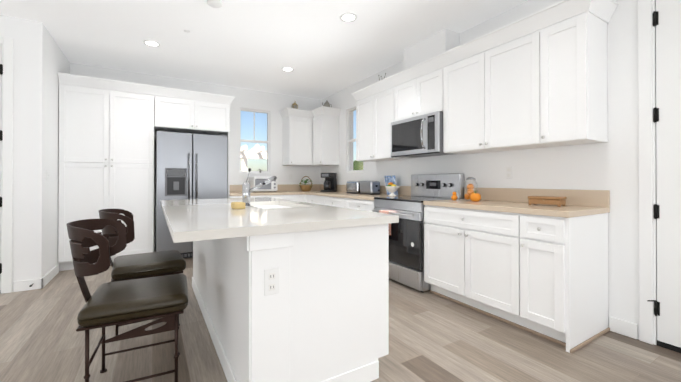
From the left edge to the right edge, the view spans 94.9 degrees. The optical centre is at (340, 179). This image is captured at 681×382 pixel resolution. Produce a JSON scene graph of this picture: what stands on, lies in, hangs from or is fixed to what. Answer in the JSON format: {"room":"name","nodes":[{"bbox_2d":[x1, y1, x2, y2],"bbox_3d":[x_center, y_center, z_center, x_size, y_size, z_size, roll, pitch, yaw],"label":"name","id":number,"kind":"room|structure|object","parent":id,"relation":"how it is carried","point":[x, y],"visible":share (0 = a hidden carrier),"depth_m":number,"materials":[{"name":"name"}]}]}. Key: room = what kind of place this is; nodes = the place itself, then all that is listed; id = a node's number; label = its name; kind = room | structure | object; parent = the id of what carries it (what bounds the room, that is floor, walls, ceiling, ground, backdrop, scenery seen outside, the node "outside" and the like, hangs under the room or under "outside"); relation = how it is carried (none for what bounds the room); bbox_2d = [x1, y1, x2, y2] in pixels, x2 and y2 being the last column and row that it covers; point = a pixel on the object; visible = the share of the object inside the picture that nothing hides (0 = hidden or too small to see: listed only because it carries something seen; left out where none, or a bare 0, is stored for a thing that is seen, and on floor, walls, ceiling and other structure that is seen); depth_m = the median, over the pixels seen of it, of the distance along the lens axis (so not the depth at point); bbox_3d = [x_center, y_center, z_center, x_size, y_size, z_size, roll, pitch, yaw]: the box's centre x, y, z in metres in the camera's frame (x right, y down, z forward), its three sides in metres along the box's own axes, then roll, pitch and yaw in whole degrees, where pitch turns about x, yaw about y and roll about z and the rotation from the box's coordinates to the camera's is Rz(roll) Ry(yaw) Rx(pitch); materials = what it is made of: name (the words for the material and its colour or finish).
{"room":"kitchen","nodes":[
{"label":"kitchen","id":0,"kind":"room"},
{"bbox_2d":[0,15,22,291],"bbox_3d":[-4.715,-0.253,2.346,3.400,2.750,0.150,0,0,-31],"label":"wall","id":1,"kind":"structure","parent":0,"point":[11,27],"depth_m":3.14,"materials":[{"name":"white paint"}]},
{"bbox_2d":[0,46,2,291],"bbox_3d":[-3.721,-0.097,2.932,0.818,2.444,0.151,0,0,-31],"label":"door","id":2,"kind":"structure","parent":1,"relation":"in","point":[1,73],"depth_m":3.08,"materials":[{"name":"white paint"}]},
{"bbox_2d":[0,37,12,293],"bbox_3d":[-3.728,-0.140,2.931,0.975,2.530,0.166,0,0,-31],"label":"door frame","id":3,"kind":"structure","parent":1,"relation":"attached to","point":[6,44],"depth_m":3.09,"materials":[{"name":"white paint"}]},
{"bbox_2d":[21,19,69,280],"bbox_3d":[-3.483,-0.246,3.742,0.150,2.750,1.270,0,0,-31],"label":"wall","id":4,"kind":"structure","parent":0,"point":[45,60],"depth_m":3.23,"materials":[{"name":"white paint"}]},
{"bbox_2d":[39,264,58,288],"bbox_3d":[-3.247,1.075,3.502,0.014,0.105,0.654,0,0,-31],"label":"baseboard","id":5,"kind":"structure","parent":4,"relation":"attached to","point":[43,281],"depth_m":3.40,"materials":[{"name":"white paint"}]},
{"bbox_2d":[70,63,320,251],"bbox_3d":[-2.179,-0.239,5.356,4.050,2.750,0.150,0,0,-31],"label":"wall","id":6,"kind":"structure","parent":0,"point":[273,104],"depth_m":5.53,"materials":[{"name":"white paint"}]},
{"bbox_2d":[154,85,229,135],"bbox_3d":[-2.293,-1.003,4.828,0.998,0.554,0.636,0,0,-31],"label":"upper cabinet","id":7,"kind":"object","parent":6,"relation":"attached to","point":[175,109],"depth_m":4.55,"materials":[{"name":"white paint"}]},
{"bbox_2d":[239,108,269,173],"bbox_3d":[-1.565,-0.677,5.686,0.564,1.170,0.102,0,0,-31],"label":"wall window","id":8,"kind":"structure","parent":6,"relation":"in","point":[259,141],"depth_m":5.70,"materials":[{"name":"white paint"}]},
{"bbox_2d":[230,184,317,191],"bbox_3d":[-1.210,0.161,5.834,1.890,0.126,0.020,0,0,-31],"label":"backsplash","id":9,"kind":"structure","parent":6,"relation":"attached to","point":[233,188],"depth_m":5.89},
{"bbox_2d":[279,108,312,165],"bbox_3d":[-0.820,-0.769,5.856,0.543,1.014,0.393,0,0,-31],"label":"upper cabinet","id":10,"kind":"object","parent":6,"relation":"attached to","point":[297,137],"visible":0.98,"depth_m":5.74,"materials":[{"name":"white paint"}]},
{"bbox_2d":[0,0,527,99],"bbox_3d":[-1.288,-1.686,0.588,7.850,0.100,9.350,0,0,-31],"label":"ceiling","id":11,"kind":"structure","parent":0,"point":[321,49],"depth_m":3.50,"materials":[{"name":"white paint"}]},
{"bbox_2d":[143,40,159,46],"bbox_3d":[-2.250,-1.618,3.726,0.184,0.006,0.184,0,0,-31],"label":"recessed light","id":12,"kind":"object","parent":11,"relation":"in","point":[151,43],"visible":0.98,"depth_m":3.72,"materials":[{"name":"white"}]},
{"bbox_2d":[207,0,222,7],"bbox_3d":[-1.150,-1.608,2.859,0.136,0.033,0.136,0,0,-31],"label":"smoke detector","id":13,"kind":"object","parent":11,"relation":"attached to","point":[215,3],"visible":0.98,"depth_m":2.84,"materials":[{"name":"white plastic"}]},
{"bbox_2d":[282,67,293,71],"bbox_3d":[-0.774,-1.614,4.591,0.184,0.006,0.184,0,0,-31],"label":"recessed light","id":14,"kind":"object","parent":11,"relation":"in","point":[288,69],"visible":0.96,"depth_m":4.59,"materials":[{"name":"white"}]},
{"bbox_2d":[339,12,357,21],"bbox_3d":[0.080,-1.620,3.133,0.184,0.006,0.184,0,0,-31],"label":"recessed light","id":15,"kind":"object","parent":11,"relation":"in","point":[348,17],"visible":1,"depth_m":3.13,"materials":[{"name":"white"}]},
{"bbox_2d":[404,28,458,68],"bbox_3d":[1.056,-1.456,3.690,0.228,0.328,0.650,0,0,-31],"label":"chase","id":16,"kind":"object","parent":11,"relation":"attached to","point":[440,42],"visible":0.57,"depth_m":3.52,"materials":[{"name":"white paint"}]},
{"bbox_2d":[0,257,680,381],"bbox_3d":[-1.288,1.164,0.574,7.850,0.100,9.350,0,0,-31],"label":"floor","id":17,"kind":"structure","parent":0,"point":[434,337],"depth_m":2.06,"materials":[{"name":"brown wood"}]},
{"bbox_2d":[58,72,153,270],"bbox_3d":[-3.150,-0.076,4.307,0.996,2.414,0.636,0,0,-31],"label":"tall cabinet","id":18,"kind":"object","parent":17,"relation":"on","point":[108,128],"depth_m":4.01,"materials":[{"name":"white paint"}]},
{"bbox_2d":[66,219,187,381],"bbox_3d":[-1.154,0.671,1.745,0.566,0.896,0.532,0,0,-31],"label":"bar stool","id":19,"kind":"object","parent":17,"relation":"on","point":[165,297],"visible":1,"depth_m":1.61,"materials":[{"name":"black leather"}]},
{"bbox_2d":[99,209,185,335],"bbox_3d":[-1.527,0.674,2.429,0.562,0.896,0.533,0,0,-31],"label":"bar stool","id":20,"kind":"object","parent":17,"relation":"on","point":[147,265],"visible":0.67,"depth_m":2.27,"materials":[{"name":"black leather"}]},
{"bbox_2d":[156,130,227,257],"bbox_3d":[-2.266,0.227,4.755,0.927,1.788,0.777,0,0,-31],"label":"refrigerator","id":21,"kind":"object","parent":17,"relation":"on","point":[191,166],"visible":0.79,"depth_m":4.42,"materials":[{"name":"grey metal"}]},
{"bbox_2d":[230,196,265,197],"bbox_3d":[-1.562,0.698,5.266,0.704,0.874,0.627,0,0,-31],"label":"base cabinet","id":22,"kind":"object","parent":17,"relation":"on","point":[230,196],"depth_m":4.92,"materials":[{"name":"white paint"}]},
{"bbox_2d":[266,192,301,201],"bbox_3d":[-1.054,0.700,5.548,0.701,0.874,0.668,0,0,-31],"label":"base cabinet","id":23,"kind":"object","parent":17,"relation":"on","point":[294,196],"depth_m":5.35,"materials":[{"name":"white paint"}]},
{"bbox_2d":[192,224,388,381],"bbox_3d":[-0.618,0.686,2.554,0.862,0.874,2.254,0,0,-31],"label":"kitchen island","id":24,"kind":"object","parent":17,"relation":"on","point":[284,290],"depth_m":1.60,"materials":[{"name":"white paint"}]},
{"bbox_2d":[160,197,398,242],"bbox_3d":[-0.755,0.228,2.485,1.130,0.040,2.335,0,0,-31],"label":"island countertop","id":25,"kind":"structure","parent":24,"relation":"on","point":[187,220],"depth_m":1.68,"materials":[{"name":"white stone"}]},
{"bbox_2d":[231,202,244,208],"bbox_3d":[-0.723,0.184,2.209,0.080,0.044,0.100,0,0,-31],"label":"sponge","id":26,"kind":"object","parent":25,"relation":"on","point":[237,205],"visible":0.98,"depth_m":2.17,"materials":[{"name":"yellow"}]},
{"bbox_2d":[240,168,275,207],"bbox_3d":[-0.633,0.061,2.439,0.272,0.294,0.072,0,0,-31],"label":"faucet","id":27,"kind":"object","parent":25,"relation":"on","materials":[{"name":"silver metal"}]},
{"bbox_2d":[256,204,291,207],"bbox_3d":[-0.570,0.336,2.634,0.424,0.198,0.814,0,0,-31],"label":"sink","id":28,"kind":"object","parent":25,"relation":"in","point":[257,205],"depth_m":2.88,"materials":[{"name":"white ceramic"}]},
{"bbox_2d":[302,192,325,204],"bbox_3d":[-0.192,0.699,5.315,0.678,0.874,0.741,0,0,-31],"label":"base cabinet","id":29,"kind":"object","parent":17,"relation":"on","point":[306,197],"depth_m":5.20,"materials":[{"name":"white paint"}]},
{"bbox_2d":[230,192,285,195],"bbox_3d":[-1.052,0.243,5.570,1.890,0.040,0.635,0,0,-31],"label":"countertop","id":30,"kind":"structure","parent":29,"relation":"on","point":[231,193],"depth_m":5.14,"materials":[{"name":"beige stone"}]},
{"bbox_2d":[249,176,277,191],"bbox_3d":[-1.347,0.086,5.476,0.420,0.270,0.358,0,0,-31],"label":"toaster oven","id":31,"kind":"object","parent":30,"relation":"on","point":[254,181],"visible":0.67,"depth_m":5.35,"materials":[{"name":"white metal"}]},
{"bbox_2d":[299,176,312,190],"bbox_3d":[-0.640,0.080,5.870,0.265,0.286,0.285,0,0,-31],"label":"basket","id":32,"kind":"object","parent":30,"relation":"on","point":[304,187],"visible":1,"depth_m":5.80,"materials":[{"name":"wicker"}]},
{"bbox_2d":[326,196,341,206],"bbox_3d":[0.165,0.696,4.772,0.627,0.874,0.803,0,0,-31],"label":"base cabinet","id":33,"kind":"object","parent":17,"relation":"on","point":[341,197],"depth_m":4.60,"materials":[{"name":"white paint"}]},
{"bbox_2d":[342,196,373,211],"bbox_3d":[0.500,0.694,4.215,0.627,0.874,0.741,0,0,-31],"label":"base cabinet","id":34,"kind":"object","parent":17,"relation":"on","point":[351,202],"depth_m":4.09,"materials":[{"name":"white paint"}]},
{"bbox_2d":[310,192,395,199],"bbox_3d":[0.169,0.239,4.760,0.635,0.040,2.013,0,0,-31],"label":"countertop","id":35,"kind":"structure","parent":34,"relation":"on","point":[360,196],"depth_m":4.50,"materials":[{"name":"beige stone"}]},
{"bbox_2d":[321,173,336,191],"bbox_3d":[-0.207,0.052,5.592,0.212,0.340,0.233,0,0,31],"label":"coffee maker","id":36,"kind":"object","parent":35,"relation":"on","point":[330,183],"visible":1,"depth_m":5.52,"materials":[{"name":"black plastic"}]},
{"bbox_2d":[346,181,360,193],"bbox_3d":[0.246,0.120,4.846,0.170,0.196,0.352,0,0,-31],"label":"toaster","id":37,"kind":"object","parent":35,"relation":"on","point":[352,187],"visible":0.62,"depth_m":4.76,"materials":[{"name":"grey metal"}]},
{"bbox_2d":[360,181,379,194],"bbox_3d":[0.432,0.119,4.537,0.170,0.196,0.322,0,0,-31],"label":"toaster","id":38,"kind":"object","parent":35,"relation":"on","point":[370,187],"visible":1,"depth_m":4.44,"materials":[{"name":"silver metal"}]},
{"bbox_2d":[384,175,397,194],"bbox_3d":[0.697,0.083,4.319,0.054,0.268,0.300,0,0,-19],"label":"artwork","id":39,"kind":"object","parent":35,"relation":"on","point":[389,179],"visible":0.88,"depth_m":4.30},
{"bbox_2d":[385,182,399,195],"bbox_3d":[0.677,0.126,4.091,0.196,0.177,0.196,0,0,-31],"label":"fruit bowl","id":40,"kind":"object","parent":35,"relation":"on","point":[391,187],"visible":1,"depth_m":4.04,"materials":[{"name":"white ceramic"}]},
{"bbox_2d":[372,174,463,291],"bbox_3d":[0.841,0.532,3.539,0.740,1.190,0.754,0,0,-31],"label":"range","id":41,"kind":"object","parent":17,"relation":"on","point":[406,249],"visible":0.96,"depth_m":3.33,"materials":[{"name":"silver metal"}]},
{"bbox_2d":[423,187,609,352],"bbox_3d":[1.399,0.604,2.692,0.657,1.040,1.260,0,0,-31],"label":"base cabinet","id":42,"kind":"object","parent":17,"relation":"on","point":[510,256],"visible":0.96,"depth_m":2.31,"materials":[{"name":"white paint"}]},
{"bbox_2d":[451,192,457,200],"bbox_3d":[1.131,0.166,3.104,0.060,0.090,0.060,0,0,-31],"label":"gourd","id":43,"kind":"object","parent":42,"relation":"on","point":[454,197],"visible":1,"depth_m":3.09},
{"bbox_2d":[464,177,477,200],"bbox_3d":[1.289,0.093,3.094,0.128,0.235,0.128,0,0,-31],"label":"jar","id":44,"kind":"object","parent":42,"relation":"on","point":[470,189],"visible":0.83,"depth_m":3.08,"materials":[{"name":"clear glass"}]},
{"bbox_2d":[470,191,480,201],"bbox_3d":[1.277,0.159,2.958,0.093,0.101,0.096,0,0,-31],"label":"pumpkin","id":45,"kind":"object","parent":42,"relation":"on","point":[475,197],"visible":1,"depth_m":2.93,"materials":[{"name":"orange ceramic"}]},
{"bbox_2d":[528,196,566,206],"bbox_3d":[1.640,0.172,2.488,0.143,0.072,0.230,0,0,-39],"label":"box","id":46,"kind":"object","parent":42,"relation":"on","point":[558,201],"visible":1,"depth_m":2.44,"materials":[{"name":"brown wood"}]},
{"bbox_2d":[321,0,653,338],"bbox_3d":[1.929,-0.252,2.605,0.150,2.750,9.100,0,0,-31],"label":"wall","id":47,"kind":"structure","parent":0,"point":[611,164],"depth_m":2.40,"materials":[{"name":"white paint"}]},
{"bbox_2d":[311,106,340,166],"bbox_3d":[-0.367,-0.769,5.889,0.393,1.014,0.803,0,0,-31],"label":"upper cabinet","id":48,"kind":"object","parent":47,"relation":"attached to","point":[325,136],"visible":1,"depth_m":5.63,"materials":[{"name":"white paint"}]},
{"bbox_2d":[322,100,331,106],"bbox_3d":[-0.249,-1.363,5.712,0.204,0.175,0.120,0,0,-31],"label":"decor","id":49,"kind":"object","parent":48,"relation":"on","point":[326,104],"visible":0.77,"depth_m":5.67,"materials":[{"name":"grey metal"}]},
{"bbox_2d":[346,107,362,173],"bbox_3d":[0.268,-0.659,5.296,0.102,1.130,0.524,0,0,-31],"label":"window","id":50,"kind":"structure","parent":47,"relation":"in","point":[350,171],"depth_m":5.49,"materials":[{"name":"white paint"}]},
{"bbox_2d":[318,184,410,195],"bbox_3d":[0.273,0.158,5.182,0.020,0.126,2.628,0,0,-31],"label":"backsplash","id":51,"kind":"structure","parent":47,"relation":"attached to","point":[402,190],"depth_m":4.52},
{"bbox_2d":[351,0,617,161],"bbox_3d":[1.094,-0.780,3.462,0.393,1.014,2.987,0,0,-31],"label":"upper cabinet","id":52,"kind":"object","parent":47,"relation":"attached to","point":[537,79],"visible":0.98,"depth_m":2.62,"materials":[{"name":"white paint"}]},
{"bbox_2d":[391,111,452,157],"bbox_3d":[0.956,-0.485,3.612,0.472,0.430,0.752,0,0,-31],"label":"microwave","id":53,"kind":"object","parent":52,"relation":"attached to","point":[418,136],"visible":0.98,"depth_m":3.45,"materials":[{"name":"grey metal"}]},
{"bbox_2d":[505,166,512,178],"bbox_3d":[1.609,-0.065,2.983,0.008,0.116,0.072,0,0,-31],"label":"outlet","id":54,"kind":"object","parent":47,"relation":"attached to","point":[508,172],"visible":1,"depth_m":2.98,"materials":[{"name":"white plastic"}]},
{"bbox_2d":[638,0,656,344],"bbox_3d":[2.402,-0.145,1.804,0.166,2.530,0.980,0,0,-31],"label":"door frame","id":55,"kind":"structure","parent":47,"relation":"attached to","point":[647,163],"depth_m":2.14,"materials":[{"name":"white paint"}]},
{"bbox_2d":[647,0,680,352],"bbox_3d":[2.373,-0.102,1.806,0.192,2.444,0.845,0,0,-31],"label":"door","id":56,"kind":"structure","parent":47,"relation":"in","point":[667,120],"depth_m":2.07,"materials":[{"name":"white paint"}]},
{"label":"outside","id":57,"kind":"structure","parent":0,"visible":0},
{"bbox_3d":[-0.755,1.303,11.079,70.000,0.040,70.000,0,0,-31],"label":"ground","id":58,"kind":"structure","parent":57,"visible":0},
{"bbox_2d":[241,144,266,170],"bbox_3d":[-2.609,0.004,12.420,5.800,2.570,2.800,0,0,-31],"label":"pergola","id":59,"kind":"object","parent":58,"relation":"on","point":[255,151],"depth_m":11.17,"materials":[{"name":"white wood"}]},
{"bbox_2d":[353,160,362,169],"bbox_3d":[0.804,0.270,10.220,3.167,2.106,3.462,0,0,-31],"label":"hedge","id":60,"kind":"object","parent":58,"relation":"on","point":[356,165],"depth_m":8.21,"materials":[{"name":"green plant"}]}
]}

